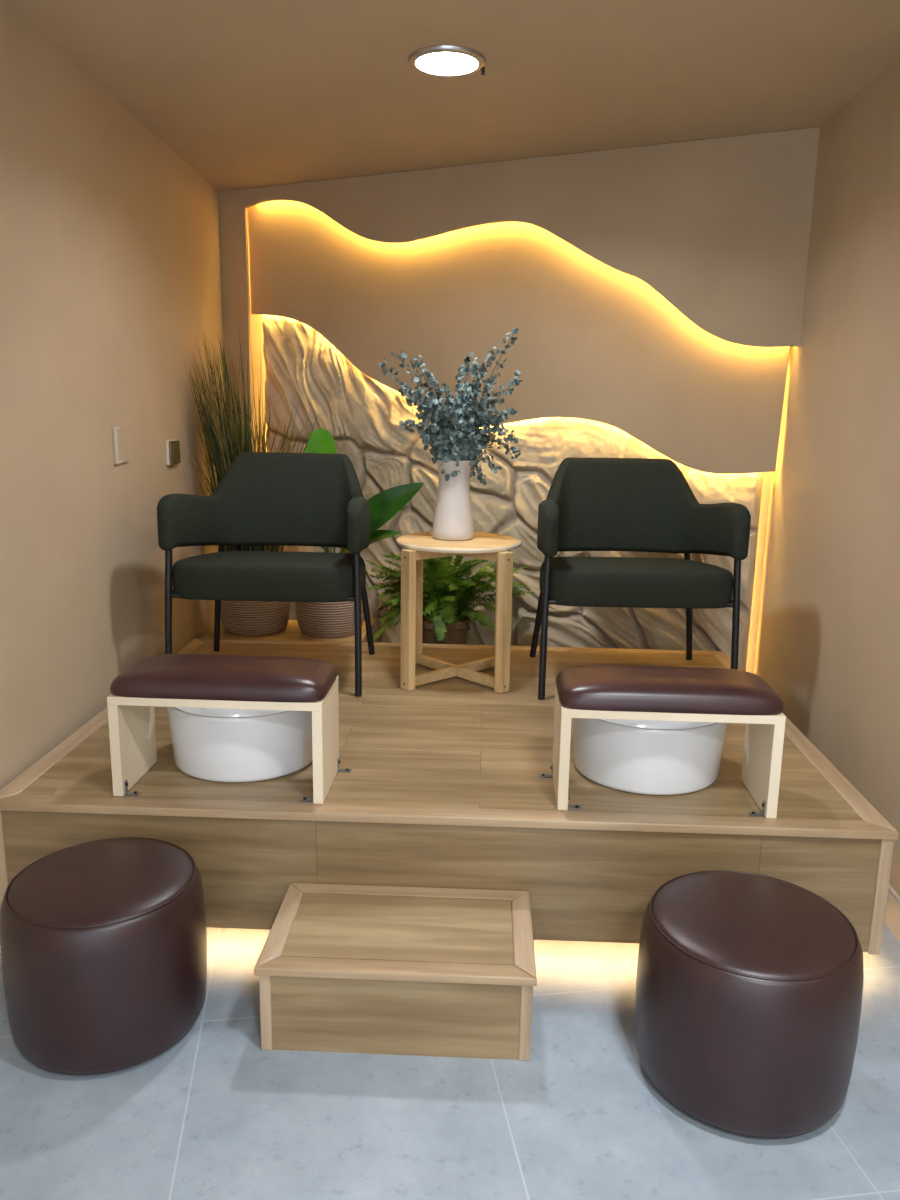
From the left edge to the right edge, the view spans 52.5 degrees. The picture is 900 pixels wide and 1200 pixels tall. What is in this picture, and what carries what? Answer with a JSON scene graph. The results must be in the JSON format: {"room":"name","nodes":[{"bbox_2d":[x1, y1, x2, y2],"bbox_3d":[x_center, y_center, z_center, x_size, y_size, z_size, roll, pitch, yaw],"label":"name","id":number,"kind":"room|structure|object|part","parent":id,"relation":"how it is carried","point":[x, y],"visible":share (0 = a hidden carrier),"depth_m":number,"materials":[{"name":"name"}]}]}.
{"room":"salon","nodes":[
{"label":"salon","id":0,"kind":"room"},
{"bbox_2d":[0,0,224,789],"bbox_3d":[-1.284,-0.200,1.815,0.100,2.508,6.731,1,12,1],"label":"wall","id":1,"kind":"structure","parent":0,"point":[110,255],"depth_m":3.03,"materials":[{"name":"paint"}]},
{"bbox_2d":[112,427,128,463],"bbox_3d":[-1.205,-0.567,3.343,0.012,0.130,0.130,1,12,0],"label":"switch plate","id":2,"kind":"object","parent":1,"relation":"attached to","point":[119,434],"visible":1,"depth_m":3.33,"materials":[{"name":"paint"}]},
{"bbox_2d":[166,439,180,464],"bbox_3d":[-1.192,-0.638,3.936,0.023,0.105,0.140,1,12,1],"label":"wall outlet","id":3,"kind":"object","parent":1,"relation":"attached to","point":[172,446],"visible":1,"depth_m":3.90,"materials":[{"name":"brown plastic"}]},
{"bbox_2d":[173,447,178,457],"bbox_3d":[-1.182,-0.638,3.936,0.003,0.045,0.080,1,12,1],"label":"socket","id":4,"kind":"object","parent":3,"relation":"attached to","point":[175,449],"depth_m":3.94,"materials":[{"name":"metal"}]},
{"bbox_2d":[0,922,899,1199],"bbox_3d":[0.042,1.076,2.080,2.786,0.060,6.899,1,12,1],"label":"floor","id":5,"kind":"structure","parent":0,"point":[215,1114],"depth_m":1.89,"materials":[{"name":"tile"}]},
{"bbox_2d":[0,837,206,1074],"bbox_3d":[-0.807,0.817,2.153,0.449,0.392,0.449,1,12,2],"label":"ottoman","id":6,"kind":"object","parent":5,"relation":"on","point":[103,942],"visible":1,"depth_m":1.99,"materials":[{"name":"brown leather"}]},
{"bbox_2d":[254,883,536,1060],"bbox_3d":[-0.117,0.898,2.241,0.633,0.218,0.379,1,12,2],"label":"step","id":7,"kind":"structure","parent":5,"relation":"on","point":[367,969],"depth_m":2.08,"materials":[{"name":"brown wood"}]},
{"bbox_3d":[-0.420,0.936,2.087,0.026,0.198,0.022,1,12,2],"label":"corner post","id":8,"kind":"part","parent":7,"relation":"part of","materials":[{"name":"brown wood"}]},
{"bbox_3d":[-0.407,0.794,2.231,0.050,0.020,0.377,1,12,2],"label":"edge trim","id":9,"kind":"part","parent":7,"relation":"part of","materials":[{"name":"brown wood"}]},
{"bbox_3d":[-0.124,0.943,2.076,0.569,0.198,0.014,1,12,2],"label":"panel","id":10,"kind":"part","parent":7,"relation":"part of","materials":[{"name":"brown wood"}]},
{"bbox_3d":[-0.123,0.835,2.059,0.633,0.020,0.050,1,12,2],"label":"edge trim","id":11,"kind":"part","parent":7,"relation":"part of","materials":[{"name":"brown wood"}]},
{"bbox_3d":[-0.109,0.768,2.381,0.633,0.020,0.050,1,12,2],"label":"edge trim","id":12,"kind":"part","parent":7,"relation":"part of","materials":[{"name":"brown wood"}]},
{"bbox_3d":[0.175,0.808,2.209,0.050,0.020,0.377,1,12,2],"label":"edge trim","id":13,"kind":"part","parent":7,"relation":"part of","materials":[{"name":"brown wood"}]},
{"bbox_3d":[0.171,0.950,2.065,0.026,0.198,0.022,1,12,2],"label":"corner post","id":14,"kind":"part","parent":7,"relation":"part of","materials":[{"name":"brown wood"}]},
{"bbox_2d":[0,638,897,954],"bbox_3d":[-0.011,0.583,3.256,2.360,0.421,1.762,1,12,2],"label":"platform","id":15,"kind":"object","parent":5,"relation":"on","point":[443,787],"visible":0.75,"depth_m":2.42,"materials":[{"name":"brown wood"}]},
{"bbox_3d":[-1.204,0.710,2.450,0.032,0.329,0.024,1,12,2],"label":"corner post","id":16,"kind":"part","parent":15,"relation":"part of","materials":[{"name":"brown wood"}]},
{"bbox_3d":[-1.156,0.361,3.258,0.062,0.023,1.761,1,12,2],"label":"edge trim","id":17,"kind":"part","parent":15,"relation":"part of","materials":[{"name":"brown wood"}]},
{"bbox_2d":[107,654,350,803],"bbox_3d":[-0.609,0.337,2.515,0.640,0.346,0.258,1,12,3],"label":"bench","id":18,"kind":"object","parent":15,"relation":"on","point":[163,680],"visible":1,"depth_m":2.40,"materials":[{"name":"brown leather"}]},
{"bbox_3d":[-0.880,0.375,2.537,0.027,0.256,0.251,1,12,3],"label":"leg","id":19,"kind":"part","parent":18,"relation":"part of","materials":[{"name":"brown wood"}]},
{"bbox_2d":[110,654,336,702],"bbox_3d":[-0.607,0.201,2.486,0.575,0.068,0.258,1,12,3],"label":"cushion","id":20,"kind":"object","parent":18,"relation":"on","point":[163,678],"depth_m":2.38,"materials":[{"name":"leather"}]},
{"bbox_3d":[-0.340,0.389,2.511,0.027,0.256,0.251,1,12,3],"label":"leg","id":21,"kind":"part","parent":18,"relation":"part of","materials":[{"name":"brown wood"}]},
{"bbox_2d":[167,707,312,782],"bbox_3d":[-0.606,0.372,2.720,0.452,0.196,0.452,1,12,2],"label":"basin","id":22,"kind":"object","parent":15,"relation":"on","point":[211,744],"visible":0.69,"depth_m":2.54,"materials":[{"name":"white ceramic"}]},
{"bbox_2d":[157,452,374,695],"bbox_3d":[-0.665,-0.138,3.581,0.728,0.839,0.715,1,12,1],"label":"armchair","id":23,"kind":"object","parent":15,"relation":"on","point":[262,498],"visible":1,"depth_m":3.60,"materials":[{"name":"green fabric"}]},
{"bbox_3d":[-1.020,0.071,3.305,0.028,0.529,0.072,4,12,14],"label":"leg","id":24,"kind":"part","parent":23,"relation":"part of","materials":[{"name":"black metal"}]},
{"bbox_3d":[-0.968,-0.012,3.819,0.030,0.485,0.116,-9,15,-38],"label":"leg","id":25,"kind":"part","parent":23,"relation":"part of","materials":[{"name":"black metal"}]},
{"bbox_3d":[-0.668,-0.063,3.534,0.701,0.020,0.516,1,12,1],"label":"seat frame","id":26,"kind":"part","parent":23,"relation":"part of","materials":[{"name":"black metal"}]},
{"bbox_3d":[-0.662,-0.364,3.536,0.728,0.378,0.710,1,12,1],"label":"backrest","id":27,"kind":"part","parent":23,"relation":"part of","materials":[{"name":"green fabric"}]},
{"bbox_3d":[-0.667,-0.106,3.522,0.687,0.155,0.569,1,12,1],"label":"seat","id":28,"kind":"part","parent":23,"relation":"part of","materials":[{"name":"green fabric"}]},
{"bbox_3d":[-0.332,0.085,3.290,0.028,0.529,0.072,-1,12,-11],"label":"leg","id":29,"kind":"part","parent":23,"relation":"part of","materials":[{"name":"black metal"}]},
{"bbox_3d":[-0.357,0.000,3.806,0.030,0.485,0.116,11,16,41],"label":"leg","id":30,"kind":"part","parent":23,"relation":"part of","materials":[{"name":"black metal"}]},
{"bbox_2d":[202,620,371,641],"bbox_3d":[-0.788,0.329,4.520,0.760,0.375,0.420,1,12,2],"label":"plant stand","id":31,"kind":"object","parent":15,"relation":"on","point":[292,631],"visible":0.24,"depth_m":4.35,"materials":[{"name":"brown wood"}]},
{"bbox_2d":[221,600,289,635],"bbox_3d":[-0.949,0.037,4.445,0.336,0.220,0.336,1,12,2],"label":"woven basket","id":32,"kind":"object","parent":31,"relation":"on","point":[241,618],"visible":0.51,"depth_m":4.31,"materials":[{"name":"wicker"}]},
{"bbox_2d":[183,329,318,551],"bbox_3d":[-0.883,-0.629,4.251,0.606,1.246,0.341,1,12,2],"label":"grass plant","id":33,"kind":"object","parent":32,"relation":"on","point":[223,452],"visible":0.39,"depth_m":4.18,"materials":[{"name":"green plant"}]},
{"bbox_2d":[296,597,363,637],"bbox_3d":[-0.580,0.046,4.431,0.330,0.220,0.330,1,12,2],"label":"woven basket","id":34,"kind":"object","parent":31,"relation":"on","point":[315,619],"visible":0.46,"depth_m":4.29,"materials":[{"name":"wicker"}]},
{"bbox_2d":[305,428,423,553],"bbox_3d":[-0.453,-0.396,4.273,0.667,0.798,0.258,1,12,2],"label":"plant","id":35,"kind":"object","parent":34,"relation":"on","point":[384,505],"visible":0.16,"depth_m":4.20,"materials":[{"name":"green plant"}]},
{"bbox_3d":[-0.046,0.735,2.408,2.290,0.325,0.015,1,12,2],"label":"panel","id":36,"kind":"part","parent":15,"relation":"part of","materials":[{"name":"brown wood"}]},
{"bbox_2d":[422,616,469,644],"bbox_3d":[-0.032,0.318,4.383,0.244,0.475,0.244,1,12,2],"label":"planter","id":37,"kind":"object","parent":15,"relation":"on","point":[457,632],"visible":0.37,"depth_m":4.25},
{"bbox_2d":[365,552,534,641],"bbox_3d":[0.000,-0.044,4.247,0.794,0.447,0.303,1,12,2],"label":"fern","id":38,"kind":"object","parent":37,"relation":"in","point":[444,602],"visible":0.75,"depth_m":4.22,"materials":[{"name":"green plant"}]},
{"bbox_3d":[-0.043,0.562,2.383,2.360,0.023,0.062,1,12,2],"label":"edge trim","id":39,"kind":"part","parent":15,"relation":"part of","materials":[{"name":"brown wood"}]},
{"bbox_2d":[396,532,520,692],"bbox_3d":[0.029,0.035,3.526,0.474,0.544,0.474,1,12,2],"label":"side table","id":40,"kind":"object","parent":15,"relation":"on","point":[497,548],"visible":0.94,"depth_m":3.37,"materials":[{"name":"brown wood"}]},
{"bbox_3d":[-0.154,0.076,3.363,0.033,0.525,0.049,-10,16,-42],"label":"leg","id":41,"kind":"part","parent":40,"relation":"part of","materials":[{"name":"brown wood"}]},
{"bbox_3d":[-0.140,0.004,3.707,0.049,0.525,0.033,-10,16,-42],"label":"leg","id":42,"kind":"part","parent":40,"relation":"part of","materials":[{"name":"brown wood"}]},
{"bbox_2d":[432,460,473,540],"bbox_3d":[0.015,-0.382,3.460,0.161,0.297,0.161,1,12,2],"label":"vase","id":43,"kind":"object","parent":40,"relation":"on","point":[453,518],"visible":0.95,"depth_m":3.41,"materials":[{"name":"white ceramic"}]},
{"bbox_2d":[378,327,523,487],"bbox_3d":[0.004,-0.698,3.390,0.546,0.594,0.256,1,12,2],"label":"bouquet","id":44,"kind":"object","parent":43,"relation":"in","point":[460,438],"visible":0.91,"depth_m":3.37,"materials":[{"name":"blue plant"}]},
{"bbox_3d":[0.211,0.012,3.694,0.033,0.525,0.049,-10,16,-42],"label":"leg","id":45,"kind":"part","parent":40,"relation":"part of","materials":[{"name":"brown wood"}]},
{"bbox_3d":[0.197,0.084,3.350,0.049,0.525,0.033,-10,16,-42],"label":"leg","id":46,"kind":"part","parent":40,"relation":"part of","materials":[{"name":"brown wood"}]},
{"bbox_3d":[0.027,0.214,4.046,2.360,0.023,0.062,1,12,2],"label":"edge trim","id":47,"kind":"part","parent":15,"relation":"part of","materials":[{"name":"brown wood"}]},
{"bbox_2d":[530,457,750,698],"bbox_3d":[0.689,-0.115,3.571,0.728,0.839,0.715,1,12,0],"label":"armchair","id":48,"kind":"object","parent":15,"relation":"on","point":[590,504],"visible":1,"depth_m":3.59,"materials":[{"name":"green fabric"}]},
{"bbox_3d":[0.383,0.012,3.804,0.030,0.485,0.116,-9,15,-39],"label":"leg","id":49,"kind":"part","parent":48,"relation":"part of","materials":[{"name":"black metal"}]},
{"bbox_3d":[0.341,0.096,3.289,0.028,0.529,0.072,4,12,13],"label":"leg","id":50,"kind":"part","parent":48,"relation":"part of","materials":[{"name":"black metal"}]},
{"bbox_3d":[0.689,-0.083,3.512,0.687,0.155,0.569,1,12,0],"label":"seat","id":51,"kind":"part","parent":48,"relation":"part of","materials":[{"name":"green fabric"}]},
{"bbox_3d":[0.688,-0.040,3.524,0.701,0.020,0.516,1,12,0],"label":"seat frame","id":52,"kind":"part","parent":48,"relation":"part of","materials":[{"name":"black metal"}]},
{"bbox_3d":[0.693,-0.341,3.526,0.728,0.378,0.710,1,12,0],"label":"backrest","id":53,"kind":"part","parent":48,"relation":"part of","materials":[{"name":"green fabric"}]},
{"bbox_3d":[0.994,0.022,3.801,0.030,0.485,0.116,11,15,40],"label":"leg","id":54,"kind":"part","parent":48,"relation":"part of","materials":[{"name":"black metal"}]},
{"bbox_3d":[1.028,0.107,3.286,0.028,0.529,0.072,-2,12,-12],"label":"leg","id":55,"kind":"part","parent":48,"relation":"part of","materials":[{"name":"black metal"}]},
{"bbox_2d":[571,718,726,794],"bbox_3d":[0.577,0.399,2.680,0.452,0.196,0.452,-4,13,-20],"label":"basin","id":56,"kind":"object","parent":15,"relation":"on","point":[647,757],"visible":0.66,"depth_m":2.50,"materials":[{"name":"white ceramic"}]},
{"bbox_2d":[539,665,785,817],"bbox_3d":[0.574,0.365,2.470,0.640,0.346,0.258,1,12,3],"label":"bench","id":57,"kind":"object","parent":15,"relation":"on","point":[622,692],"visible":1,"depth_m":2.35,"materials":[{"name":"leather"}]},
{"bbox_3d":[0.304,0.403,2.493,0.027,0.256,0.251,1,12,3],"label":"leg","id":58,"kind":"part","parent":57,"relation":"part of","materials":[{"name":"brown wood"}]},
{"bbox_2d":[555,665,783,714],"bbox_3d":[0.576,0.229,2.442,0.575,0.068,0.258,1,12,3],"label":"cushion","id":59,"kind":"object","parent":57,"relation":"on","point":[581,689],"depth_m":2.34,"materials":[{"name":"leather"}]},
{"bbox_3d":[0.843,0.416,2.467,0.027,0.256,0.251,1,12,3],"label":"leg","id":60,"kind":"part","parent":57,"relation":"part of","materials":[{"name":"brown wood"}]},
{"bbox_3d":[1.140,0.415,3.171,0.062,0.023,1.761,1,12,2],"label":"edge trim","id":61,"kind":"part","parent":15,"relation":"part of","materials":[{"name":"brown wood"}]},
{"bbox_3d":[1.112,0.764,2.363,0.032,0.329,0.024,1,12,2],"label":"corner post","id":62,"kind":"part","parent":15,"relation":"part of","materials":[{"name":"brown wood"}]},
{"bbox_2d":[635,870,863,1138],"bbox_3d":[0.650,0.866,2.017,0.467,0.396,0.467,7,14,28],"label":"ottoman","id":63,"kind":"object","parent":5,"relation":"on","point":[749,986],"visible":1,"depth_m":1.84,"materials":[{"name":"leather"}]},
{"bbox_2d":[4,0,899,190],"bbox_3d":[0.003,-1.447,1.550,2.820,0.080,6.825,1,12,2],"label":"ceiling","id":64,"kind":"structure","parent":0,"point":[247,93],"depth_m":2.93,"materials":[{"name":"paint"}]},
{"bbox_2d":[408,45,485,76],"bbox_3d":[-0.009,-1.666,2.834,0.244,0.020,0.244,1,12,2],"label":"recessed light","id":65,"kind":"object","parent":64,"relation":"in","point":[435,60],"visible":1,"depth_m":2.81,"materials":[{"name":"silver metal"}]},
{"bbox_2d":[416,52,477,73],"bbox_3d":[-0.009,-1.670,2.833,0.197,0.009,0.197,1,12,2],"label":"diffuser","id":66,"kind":"object","parent":65,"relation":"attached to","point":[426,62],"depth_m":2.83,"materials":[{"name":"white plastic"}]},
{"bbox_2d":[247,208,770,673],"bbox_3d":[0.119,-0.754,4.553,3.066,2.508,0.100,6,13,25],"label":"wall","id":67,"kind":"structure","parent":0,"point":[257,336],"depth_m":4.10,"materials":[{"name":"paint"}]},
{"bbox_2d":[262,315,763,670],"bbox_3d":[0.170,-0.629,4.419,2.571,2.280,0.092,6,13,25],"label":"stone panel","id":68,"kind":"object","parent":67,"relation":"attached to","point":[362,415],"visible":0.31,"depth_m":4.43,"materials":[{"name":"white stone"}]},
{"bbox_2d":[218,127,819,451],"bbox_3d":[0.098,-0.699,4.296,2.838,2.506,0.037,6,13,25],"label":"wall panel","id":69,"kind":"object","parent":67,"relation":"attached to","point":[720,228],"visible":1,"depth_m":3.76,"materials":[{"name":"paint"}]},
{"bbox_2d":[248,200,789,473],"bbox_3d":[0.177,-1.269,4.222,2.674,1.265,0.035,6,13,25],"label":"wall panel","id":70,"kind":"object","parent":69,"relation":"attached to","point":[595,341],"visible":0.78,"depth_m":4.11,"materials":[{"name":"paint"}]},
{"bbox_2d":[754,57,899,895],"bbox_3d":[1.288,-0.025,1.171,0.100,2.508,5.609,1,12,3],"label":"wall","id":71,"kind":"structure","parent":0,"point":[828,644],"depth_m":3.07,"materials":[{"name":"paint"}]},
{"bbox_2d":[884,884,899,941],"bbox_3d":[1.212,1.151,1.410,0.014,0.106,5.588,1,12,3],"label":"baseboard","id":72,"kind":"structure","parent":71,"relation":"attached to","point":[892,914],"depth_m":2.62,"materials":[{"name":"paint"}]}
]}

